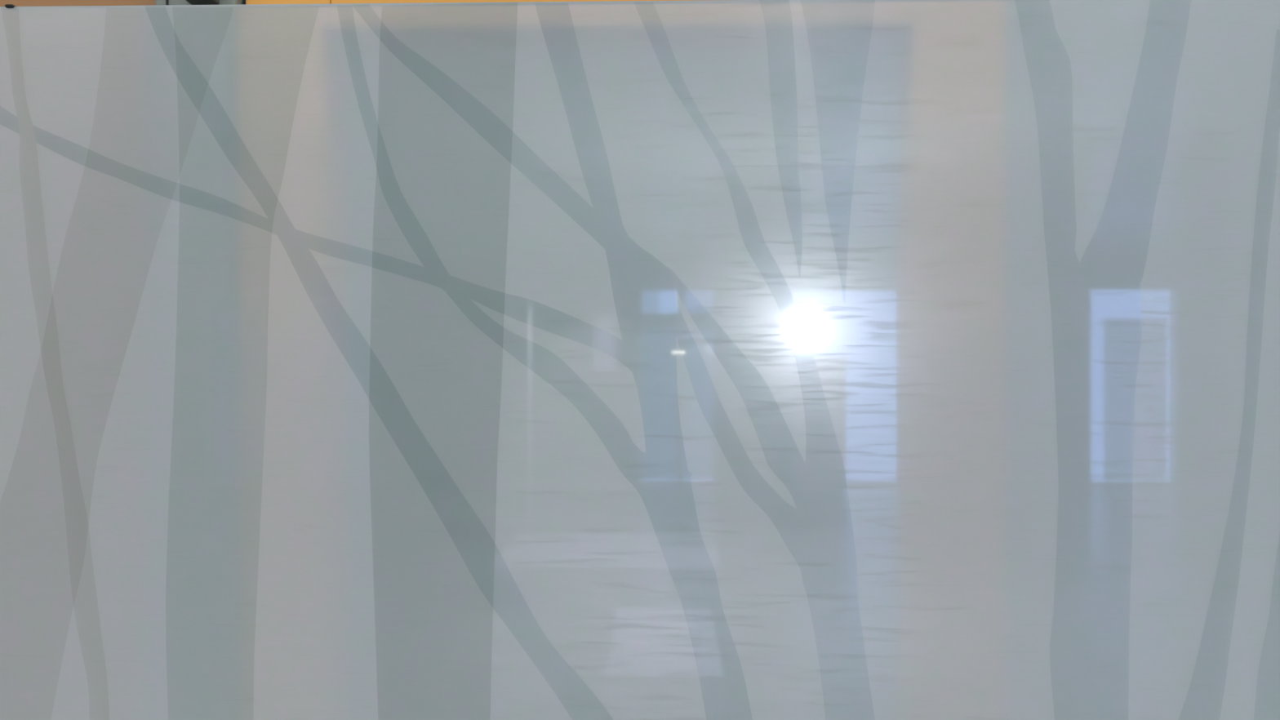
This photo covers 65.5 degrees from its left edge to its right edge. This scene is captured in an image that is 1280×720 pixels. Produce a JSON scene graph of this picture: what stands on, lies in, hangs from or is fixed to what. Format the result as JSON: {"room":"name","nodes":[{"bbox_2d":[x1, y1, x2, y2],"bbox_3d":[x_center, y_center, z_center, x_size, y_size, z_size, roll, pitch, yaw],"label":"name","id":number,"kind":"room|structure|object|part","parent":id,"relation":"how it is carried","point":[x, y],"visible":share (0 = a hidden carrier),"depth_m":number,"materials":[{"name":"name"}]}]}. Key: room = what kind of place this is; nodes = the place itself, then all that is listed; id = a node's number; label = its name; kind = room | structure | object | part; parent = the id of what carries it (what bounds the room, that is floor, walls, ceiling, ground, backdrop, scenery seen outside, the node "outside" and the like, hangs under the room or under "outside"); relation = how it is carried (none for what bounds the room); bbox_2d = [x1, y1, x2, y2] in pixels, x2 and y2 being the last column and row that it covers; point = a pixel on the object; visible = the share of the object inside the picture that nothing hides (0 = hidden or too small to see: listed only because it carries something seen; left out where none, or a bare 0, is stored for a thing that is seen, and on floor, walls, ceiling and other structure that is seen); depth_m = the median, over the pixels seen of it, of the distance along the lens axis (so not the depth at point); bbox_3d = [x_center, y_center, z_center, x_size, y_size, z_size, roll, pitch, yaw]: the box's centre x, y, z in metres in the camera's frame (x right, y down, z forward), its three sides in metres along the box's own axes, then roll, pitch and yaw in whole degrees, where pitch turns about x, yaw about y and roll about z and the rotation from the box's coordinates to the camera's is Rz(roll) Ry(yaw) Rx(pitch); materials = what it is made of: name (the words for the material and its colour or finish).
{"room":"office","nodes":[
{"label":"office","id":0,"kind":"room"},
{"bbox_3d":[0.411,1.550,-3.561,18.000,0.100,14.300,0,0,1],"label":"floor","id":1,"kind":"structure","parent":0,"visible":0},
{"bbox_2d":[0,0,155,6],"bbox_3d":[-1.056,0.275,1.377,0.843,2.450,0.080,0,0,1],"label":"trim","id":2,"kind":"structure","parent":1,"relation":"on","point":[2,2],"depth_m":1.33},
{"bbox_2d":[155,0,245,5],"bbox_3d":[-0.581,0.275,1.322,0.108,2.450,0.145,0,0,1],"label":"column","id":3,"kind":"structure","parent":1,"relation":"on","point":[157,2],"depth_m":1.30,"materials":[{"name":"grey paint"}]},
{"bbox_2d":[245,0,701,4],"bbox_3d":[-0.028,0.275,1.351,0.986,2.450,0.100,0,0,1],"label":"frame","id":4,"kind":"object","parent":1,"relation":"on","point":[247,2],"visible":0.02,"depth_m":1.31,"materials":[{"name":"orange wood"}]},
{"bbox_3d":[-0.463,0.275,1.362,0.114,2.450,0.100,0,0,1],"label":"post","id":5,"kind":"part","parent":4,"relation":"part of","materials":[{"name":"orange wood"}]},
{"bbox_3d":[-0.028,-0.689,1.351,0.757,0.523,0.100,0,0,1],"label":"head rail","id":6,"kind":"part","parent":4,"relation":"part of","materials":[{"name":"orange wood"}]},
{"bbox_2d":[0,0,1279,719],"bbox_3d":[0.004,0.605,0.804,1.481,1.790,0.014,0,0,1],"label":"frosted glass panel","id":7,"kind":"object","parent":1,"relation":"on","point":[703,359],"visible":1,"depth_m":0.80,"materials":[{"name":"glass"}]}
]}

